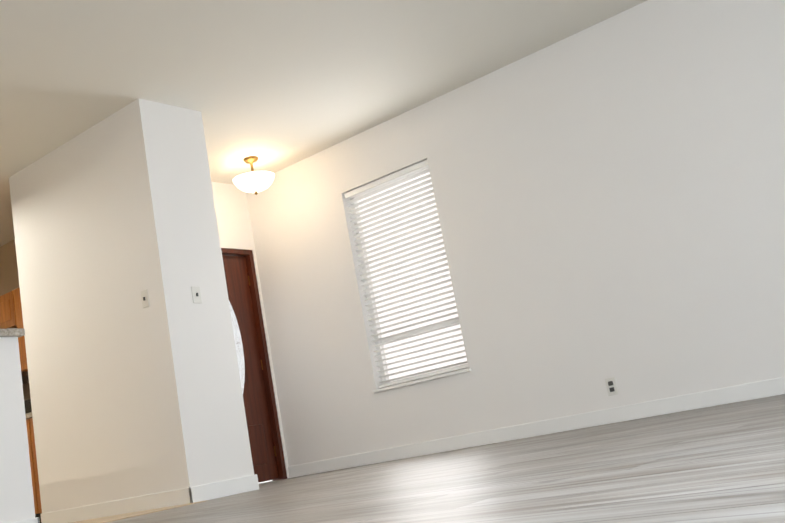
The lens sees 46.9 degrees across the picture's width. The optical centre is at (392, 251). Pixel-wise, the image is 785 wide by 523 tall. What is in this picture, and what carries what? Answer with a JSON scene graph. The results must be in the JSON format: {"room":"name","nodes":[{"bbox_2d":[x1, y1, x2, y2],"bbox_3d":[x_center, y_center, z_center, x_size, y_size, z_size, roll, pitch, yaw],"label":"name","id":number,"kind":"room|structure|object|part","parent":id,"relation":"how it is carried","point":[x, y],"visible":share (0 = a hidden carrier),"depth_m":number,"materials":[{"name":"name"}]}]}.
{"room":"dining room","nodes":[
{"label":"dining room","id":0,"kind":"room"},
{"bbox_2d":[0,239,19,295],"bbox_3d":[-3.397,1.141,8.365,3.190,2.700,0.520,-19,-14,36],"label":"wall","id":1,"kind":"structure","parent":0,"point":[9,279],"depth_m":8.85,"materials":[{"name":"beige paint"}]},
{"bbox_2d":[0,291,15,326],"bbox_3d":[-3.465,0.571,8.382,0.430,0.330,0.326,-19,-14,36],"label":"upper cabinet","id":2,"kind":"object","parent":1,"relation":"attached to","point":[11,316],"depth_m":8.21,"materials":[{"name":"brown wood"}]},
{"bbox_2d":[0,327,28,382],"bbox_3d":[-3.350,0.933,8.207,0.220,0.440,0.395,-19,-14,36],"label":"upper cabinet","id":3,"kind":"object","parent":1,"relation":"attached to","point":[25,379],"depth_m":8.21,"materials":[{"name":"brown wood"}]},
{"bbox_2d":[12,287,27,374],"bbox_3d":[-3.050,0.641,8.047,0.560,0.750,0.326,-19,-14,36],"label":"upper cabinet","id":4,"kind":"object","parent":1,"relation":"attached to","point":[16,298],"depth_m":8.05,"materials":[{"name":"brown wood"}]},
{"bbox_2d":[70,500,207,522],"bbox_3d":[-4.184,2.062,5.384,4.760,0.005,5.810,-19,-14,36],"label":"floor","id":5,"kind":"structure","parent":0,"point":[114,518],"depth_m":5.48,"materials":[{"name":"beige wood"}]},
{"bbox_2d":[26,419,35,517],"bbox_3d":[-2.920,1.866,7.689,0.570,0.860,0.606,-19,-14,36],"label":"base cabinet","id":6,"kind":"object","parent":5,"relation":"on","point":[30,448],"depth_m":7.32,"materials":[{"name":"brown wood"}]},
{"bbox_2d":[28,417,41,522],"bbox_3d":[-2.486,1.715,7.353,0.570,0.860,0.606,-19,-14,36],"label":"base cabinet","id":7,"kind":"object","parent":5,"relation":"on","point":[31,440],"depth_m":7.30,"materials":[{"name":"brown wood"}]},
{"bbox_2d":[25,411,31,418],"bbox_3d":[-2.791,1.357,7.603,1.140,0.040,0.630,-19,-14,36],"label":"countertop","id":8,"kind":"structure","parent":7,"relation":"on","point":[28,414],"depth_m":7.34,"materials":[{"name":"beige stone"}]},
{"bbox_2d":[211,182,288,477],"bbox_3d":[-1.673,0.674,7.668,0.150,2.700,1.530,-19,-14,36],"label":"wall","id":9,"kind":"structure","parent":0,"point":[233,216],"depth_m":8.24,"materials":[{"name":"white paint"}]},
{"bbox_2d":[221,248,286,480],"bbox_3d":[-1.472,0.981,7.770,0.167,2.077,1.024,-19,-14,36],"label":"front door","id":10,"kind":"structure","parent":9,"relation":"in","point":[257,444],"depth_m":8.01,"materials":[{"name":"brown wood"}]},
{"bbox_2d":[222,255,278,482],"bbox_3d":[-1.483,1.003,7.778,0.045,2.018,0.930,-19,-14,36],"label":"door leaf","id":11,"kind":"structure","parent":10,"relation":"attached to","point":[238,290],"depth_m":8.07,"materials":[{"name":"brown wood"}]},
{"bbox_3d":[-1.172,1.015,8.130,0.008,1.640,0.016,-19,-14,36],"label":"front door hinges","id":12,"kind":"part","parent":10,"relation":"part of","materials":[{"name":"brown wood"}]},
{"bbox_2d":[255,474,258,484],"bbox_3d":[-1.376,1.703,6.399,1.254,0.100,0.014,-19,-14,36],"label":"baseboard","id":13,"kind":"structure","parent":9,"relation":"attached to","point":[256,478],"depth_m":6.03,"materials":[{"name":"white wood"}]},
{"bbox_2d":[0,0,646,246],"bbox_3d":[-3.090,-0.980,5.456,14.020,0.100,7.250,-19,-14,36],"label":"ceiling","id":14,"kind":"structure","parent":0,"point":[273,86],"depth_m":6.01,"materials":[{"name":"white paint"}]},
{"bbox_2d":[233,156,274,194],"bbox_3d":[-1.186,-0.635,7.726,0.360,0.330,0.360,-19,-14,36],"label":"light","id":15,"kind":"object","parent":14,"relation":"hanging from","point":[253,181],"visible":1,"depth_m":7.62,"materials":[{"name":"white glass"}]},
{"bbox_3d":[-1.174,-0.568,7.712,0.360,0.120,0.360,-19,-14,36],"label":"lamp shade","id":16,"kind":"part","parent":15,"relation":"part of","materials":[{"name":"white glass"}]},
{"bbox_2d":[107,394,784,522],"bbox_3d":[-2.588,1.716,4.890,14.020,0.100,7.250,-19,-14,36],"label":"floor","id":17,"kind":"structure","parent":0,"point":[724,463],"depth_m":2.29,"materials":[{"name":"grey wood"}]},
{"bbox_2d":[0,337,34,522],"bbox_3d":[-2.390,0.948,4.255,0.120,1.050,1.370,-19,-14,36],"label":"wall","id":18,"kind":"structure","parent":17,"relation":"on","point":[16,497],"depth_m":4.69,"materials":[{"name":"white paint"}]},
{"bbox_2d":[0,328,24,337],"bbox_3d":[-2.671,0.491,4.526,0.695,0.040,1.390,-19,-14,36],"label":"countertop","id":19,"kind":"structure","parent":18,"relation":"on","point":[17,332],"depth_m":4.81,"materials":[{"name":"grey stone"}]},
{"bbox_2d":[11,513,46,522],"bbox_3d":[-2.277,1.386,4.090,0.014,0.100,1.474,-19,-14,36],"label":"baseboard","id":20,"kind":"structure","parent":18,"relation":"attached to","point":[44,515],"depth_m":4.66,"materials":[{"name":"white wood"}]},
{"bbox_2d":[47,486,198,522],"bbox_3d":[-1.904,1.740,6.107,1.734,0.100,0.014,-19,-14,36],"label":"baseboard","id":21,"kind":"structure","parent":17,"relation":"on","point":[184,495],"depth_m":5.99,"materials":[{"name":"white wood"}]},
{"bbox_2d":[9,98,253,512],"bbox_3d":[-1.970,0.503,6.590,1.720,2.700,0.540,-19,-14,36],"label":"wall block","id":22,"kind":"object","parent":17,"relation":"on","point":[114,215],"visible":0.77,"depth_m":6.21,"materials":[{"name":"white paint"}]},
{"bbox_2d":[141,289,149,307],"bbox_3d":[-1.640,0.314,5.984,0.072,0.116,0.016,-19,-14,36],"label":"light switch","id":23,"kind":"object","parent":22,"relation":"attached to","point":[145,298],"visible":1,"depth_m":5.98,"materials":[{"name":"white plastic"}]},
{"bbox_2d":[191,286,201,302],"bbox_3d":[-1.311,0.291,6.066,0.016,0.116,0.072,-19,-14,36],"label":"light switch","id":24,"kind":"object","parent":22,"relation":"attached to","point":[196,295],"visible":1,"depth_m":6.06,"materials":[{"name":"white plastic"}]},
{"bbox_2d":[195,475,258,500],"bbox_3d":[-1.076,1.524,5.816,0.014,0.100,0.480,-19,-14,36],"label":"baseboard","id":25,"kind":"structure","parent":17,"relation":"on","point":[239,485],"depth_m":5.82,"materials":[{"name":"white wood"}]},
{"bbox_2d":[246,0,784,465],"bbox_3d":[1.746,-0.295,6.082,7.750,2.700,0.150,-19,-14,36],"label":"wall","id":26,"kind":"structure","parent":0,"point":[610,196],"depth_m":6.37,"materials":[{"name":"white paint"}]},
{"bbox_2d":[344,160,470,392],"bbox_3d":[0.107,0.210,7.329,0.970,1.712,0.170,-19,-14,36],"label":"living room window","id":27,"kind":"structure","parent":26,"relation":"in","point":[355,196],"depth_m":7.33,"materials":[{"name":"white plastic"}]},
{"bbox_2d":[288,377,784,477],"bbox_3d":[1.394,1.138,6.168,6.050,0.100,0.014,-19,-14,36],"label":"baseboard","id":28,"kind":"structure","parent":26,"relation":"attached to","point":[675,404],"depth_m":6.33,"materials":[{"name":"white wood"}]},
{"bbox_2d":[605,377,617,395],"bbox_3d":[1.480,0.914,6.117,0.072,0.116,0.008,-19,-14,36],"label":"outlet","id":29,"kind":"object","parent":26,"relation":"attached to","point":[611,386],"visible":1,"depth_m":6.11,"materials":[{"name":"white plastic"}]},
{"label":"outside","id":30,"kind":"structure","parent":0,"visible":0},
{"bbox_2d":[358,173,466,380],"bbox_3d":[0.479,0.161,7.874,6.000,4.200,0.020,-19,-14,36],"label":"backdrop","id":31,"kind":"structure","parent":30,"point":[423,324],"depth_m":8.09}
]}

